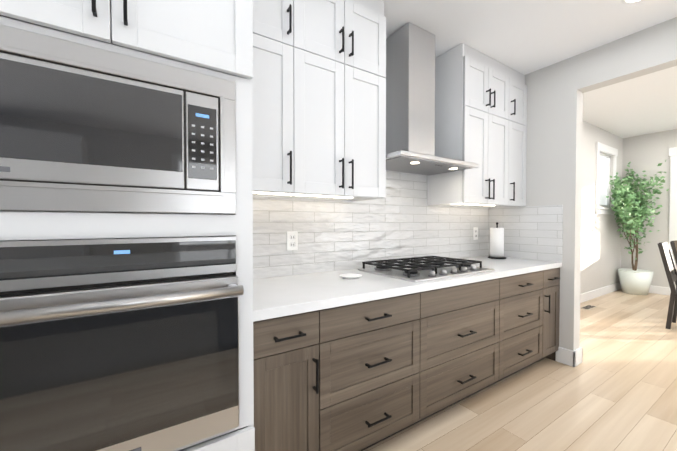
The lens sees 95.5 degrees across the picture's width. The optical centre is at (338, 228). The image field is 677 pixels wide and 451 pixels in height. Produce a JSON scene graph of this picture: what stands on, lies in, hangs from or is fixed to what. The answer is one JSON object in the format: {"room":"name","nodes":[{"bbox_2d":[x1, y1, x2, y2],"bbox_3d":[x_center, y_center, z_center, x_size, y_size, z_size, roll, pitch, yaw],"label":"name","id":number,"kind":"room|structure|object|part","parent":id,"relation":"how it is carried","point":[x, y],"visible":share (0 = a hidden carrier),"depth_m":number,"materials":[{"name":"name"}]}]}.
{"room":"kitchen","nodes":[
{"label":"kitchen","id":0,"kind":"room"},
{"bbox_2d":[363,289,676,450],"bbox_3d":[2.232,1.242,0.598,10.080,0.215,5.450,-1,1,-33],"label":"floor","id":1,"kind":"structure","parent":0,"point":[615,389],"depth_m":1.97,"materials":[{"name":"brown wood"}]},
{"bbox_2d":[0,0,254,450],"bbox_3d":[-0.788,-0.058,1.103,0.803,2.558,0.768,-1,1,-33],"label":"tall cabinet","id":2,"kind":"object","parent":1,"relation":"on","point":[126,242],"visible":1,"depth_m":0.88,"materials":[{"name":"white"}]},
{"bbox_2d":[0,24,235,213],"bbox_3d":[-0.760,-0.274,1.056,0.681,0.450,0.471,-1,1,-33],"label":"microwave","id":3,"kind":"object","parent":2,"relation":"in","point":[85,126],"depth_m":0.86,"materials":[{"name":"silver metal"}]},
{"bbox_2d":[0,236,243,450],"bbox_3d":[-0.766,0.357,1.076,0.681,0.658,0.688,-1,1,-33],"label":"wall oven","id":4,"kind":"object","parent":2,"relation":"in","point":[108,343],"depth_m":0.86,"materials":[{"name":"silver metal"}]},
{"bbox_2d":[253,310,318,450],"bbox_3d":[-0.358,0.775,1.458,0.290,0.880,0.650,-1,1,-33],"label":"base cabinet","id":5,"kind":"object","parent":1,"relation":"on","point":[286,377],"visible":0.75,"depth_m":1.22,"materials":[{"name":"brown wood"}]},
{"bbox_2d":[318,292,419,450],"bbox_3d":[0.019,0.771,1.704,0.610,0.880,0.650,-1,1,-33],"label":"base cabinet","id":6,"kind":"object","parent":1,"relation":"on","point":[369,374],"visible":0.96,"depth_m":1.44,"materials":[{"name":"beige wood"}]},
{"bbox_2d":[407,278,499,427],"bbox_3d":[0.593,0.765,2.078,0.760,0.880,0.650,-1,1,-33],"label":"base cabinet","id":7,"kind":"object","parent":1,"relation":"on","point":[459,342],"visible":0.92,"depth_m":1.80,"materials":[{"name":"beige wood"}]},
{"bbox_2d":[253,255,561,321],"bbox_3d":[0.584,0.276,2.076,2.550,0.098,0.630,-1,1,-33],"label":"countertop","id":8,"kind":"structure","parent":7,"relation":"on","point":[276,297],"depth_m":1.71,"materials":[{"name":"white stone"}]},
{"bbox_2d":[340,273,361,278],"bbox_3d":[0.072,0.282,1.806,0.132,0.012,0.132,-1,1,-33],"label":"spoon rest","id":9,"kind":"object","parent":8,"relation":"on","point":[350,276],"visible":1,"depth_m":1.77,"materials":[{"name":"white ceramic"}]},
{"bbox_2d":[358,256,493,281],"bbox_3d":[0.588,0.256,2.076,0.760,0.058,0.520,-1,1,-33],"label":"cooktop","id":10,"kind":"object","parent":8,"relation":"in","point":[420,269],"depth_m":1.95,"materials":[{"name":"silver metal"}]},
{"bbox_2d":[488,222,505,258],"bbox_3d":[1.436,0.109,2.788,0.150,0.326,0.150,-1,1,-33],"label":"paper towel holder","id":11,"kind":"object","parent":8,"relation":"on","point":[496,242],"visible":1,"depth_m":2.74,"materials":[{"name":"black"}]},
{"bbox_2d":[485,271,542,387],"bbox_3d":[1.166,0.758,2.452,0.610,0.880,0.650,-1,1,-33],"label":"base cabinet","id":12,"kind":"object","parent":1,"relation":"on","point":[520,299],"visible":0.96,"depth_m":2.19,"materials":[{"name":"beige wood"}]},
{"bbox_2d":[529,267,560,365],"bbox_3d":[1.543,0.754,2.698,0.290,0.880,0.650,-1,1,-33],"label":"base cabinet","id":13,"kind":"object","parent":1,"relation":"on","point":[551,278],"depth_m":2.46,"materials":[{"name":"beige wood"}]},
{"bbox_3d":[1.649,0.705,2.788,0.012,0.785,0.610,-1,1,-33],"label":"base cabinet filler","id":14,"kind":"part","parent":13,"relation":"part of","materials":[{"name":"brown wood"}]},
{"bbox_2d":[580,305,596,309],"bbox_3d":[3.380,1.071,4.162,0.300,0.007,0.110,-1,1,-33],"label":"floor vent","id":15,"kind":"object","parent":1,"relation":"in","point":[588,307],"visible":0.96,"depth_m":4.15,"materials":[{"name":"silver metal"}]},
{"bbox_2d":[605,160,668,294],"bbox_3d":[4.609,-0.027,4.771,1.065,2.183,0.573,-1,1,-33],"label":"plant","id":16,"kind":"object","parent":1,"relation":"on","point":[635,209],"visible":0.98,"depth_m":4.85,"materials":[{"name":"green plant"}]},
{"bbox_2d":[658,242,676,328],"bbox_3d":[3.813,0.625,3.303,0.405,0.927,0.504,-1,1,-36],"label":"dining chair","id":17,"kind":"object","parent":1,"relation":"on","point":[668,260],"visible":1,"depth_m":3.35,"materials":[{"name":"grey wood"}]},
{"bbox_2d":[670,240,676,264],"bbox_3d":[4.335,0.620,3.644,0.405,0.927,0.504,-1,1,-31],"label":"dining chair","id":18,"kind":"object","parent":1,"relation":"on","point":[674,245],"visible":1,"depth_m":3.72,"materials":[{"name":"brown wood"}]},
{"bbox_2d":[381,0,676,74],"bbox_3d":[0.509,-1.369,-0.648,5.880,0.120,5.320,-1,1,-33],"label":"ceiling","id":19,"kind":"structure","parent":0,"point":[524,37],"depth_m":2.04,"materials":[{"name":"white paint"}]},
{"bbox_2d":[621,0,641,3],"bbox_3d":[1.734,-1.347,1.775,0.150,0.008,0.150,-1,1,-33],"label":"recessed light","id":20,"kind":"object","parent":19,"relation":"in","point":[628,1],"visible":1,"depth_m":1.83,"materials":[{"name":"white"}]},
{"bbox_2d":[489,17,676,350],"bbox_3d":[2.885,-0.127,1.001,0.120,2.700,5.050,-1,1,-33],"label":"wall","id":21,"kind":"structure","parent":0,"point":[554,135],"depth_m":2.48,"materials":[{"name":"grey paint"}]},
{"bbox_2d":[489,205,562,261],"bbox_3d":[1.655,0.039,2.773,0.008,0.468,0.627,-1,1,-33],"label":"wall tile","id":22,"kind":"structure","parent":21,"relation":"attached to","point":[534,232],"depth_m":2.70,"materials":[{"name":"white tile"}]},
{"bbox_2d":[556,347,582,363],"bbox_3d":[1.788,1.035,2.827,0.016,0.125,0.746,-1,1,-33],"label":"baseboard","id":23,"kind":"structure","parent":21,"relation":"attached to","point":[569,357],"depth_m":2.48,"materials":[{"name":"white"}]},
{"bbox_2d":[580,121,622,293],"bbox_3d":[3.198,-0.183,4.291,4.000,2.700,0.120,-1,1,-33],"label":"wall","id":24,"kind":"structure","parent":0,"point":[600,251],"depth_m":4.70,"materials":[{"name":"grey paint"}]},
{"bbox_2d":[580,282,621,302],"bbox_3d":[3.224,1.011,4.247,3.974,0.125,0.016,-1,1,-33],"label":"baseboard","id":25,"kind":"structure","parent":24,"relation":"attached to","point":[599,292],"depth_m":4.78,"materials":[{"name":"white wood"}]},
{"bbox_2d":[595,142,617,214],"bbox_3d":[4.239,-0.763,4.910,0.880,1.080,0.125,-1,1,-33],"label":"window","id":26,"kind":"structure","parent":24,"relation":"in","point":[602,187],"depth_m":4.98,"materials":[{"name":"white"}]},
{"bbox_2d":[583,66,676,137],"bbox_3d":[4.694,-1.557,2.157,4.200,0.120,5.450,-1,1,-33],"label":"ceiling","id":27,"kind":"structure","parent":0,"point":[642,105],"depth_m":3.83,"materials":[{"name":"white paint"}]},
{"bbox_2d":[621,129,676,287],"bbox_3d":[6.344,-0.165,3.257,0.140,2.700,5.290,-1,1,-33],"label":"wall","id":28,"kind":"structure","parent":0,"point":[648,153],"depth_m":5.01,"materials":[{"name":"grey paint"}]},
{"bbox_2d":[648,285,670,295],"bbox_3d":[6.279,1.028,3.235,0.016,0.125,5.050,-1,1,-33],"label":"baseboard","id":29,"kind":"structure","parent":28,"relation":"attached to","point":[653,289],"depth_m":4.94,"materials":[{"name":"white wood"}]},
{"bbox_2d":[668,147,676,257],"bbox_3d":[5.642,-0.391,4.284,0.190,1.716,1.444,-1,1,-33],"label":"window","id":30,"kind":"structure","parent":28,"relation":"in","point":[672,155],"depth_m":4.80,"materials":[{"name":"white"}]},
{"bbox_3d":[-0.962,-0.066,1.519,5.760,2.560,0.120,-1,1,-33],"label":"wall","id":31,"kind":"structure","parent":0,"visible":0},
{"bbox_2d":[252,0,385,201],"bbox_3d":[-0.176,-0.762,1.711,0.900,1.169,0.379,-1,1,-33],"label":"upper cabinet","id":32,"kind":"object","parent":31,"relation":"attached to","point":[319,102],"visible":0.83,"depth_m":1.59,"materials":[{"name":"white wood"}]},
{"bbox_2d":[253,171,488,278],"bbox_3d":[0.413,-0.530,2.332,2.560,1.620,0.008,-1,1,-33],"label":"tile backsplash","id":33,"kind":"structure","parent":31,"relation":"attached to","point":[402,219],"depth_m":2.18,"materials":[{"name":"white tile"}]},
{"bbox_2d":[287,231,297,250],"bbox_3d":[-0.282,0.078,1.878,0.072,0.116,0.009,-1,1,-33],"label":"electrical outlet","id":34,"kind":"object","parent":33,"relation":"attached to","point":[292,240],"visible":1,"depth_m":1.88,"materials":[{"name":"white plastic"}]},
{"bbox_2d":[473,227,477,239],"bbox_3d":[1.297,0.051,2.908,0.072,0.116,0.009,-1,1,-33],"label":"electrical outlet","id":35,"kind":"object","parent":33,"relation":"attached to","point":[475,233],"visible":1,"depth_m":2.90,"materials":[{"name":"white plastic"}]},
{"bbox_2d":[386,22,478,175],"bbox_3d":[0.541,-0.885,2.128,0.750,0.937,0.461,-1,1,-33],"label":"range hood","id":36,"kind":"object","parent":31,"relation":"attached to","point":[410,98],"visible":0.92,"depth_m":2.09,"materials":[{"name":"silver metal"}]},
{"bbox_2d":[427,43,526,207],"bbox_3d":[1.214,-0.777,2.618,0.900,1.169,0.379,-1,1,-33],"label":"upper cabinet","id":37,"kind":"object","parent":31,"relation":"attached to","point":[480,109],"visible":0.96,"depth_m":2.41,"materials":[{"name":"white wood"}]}
]}

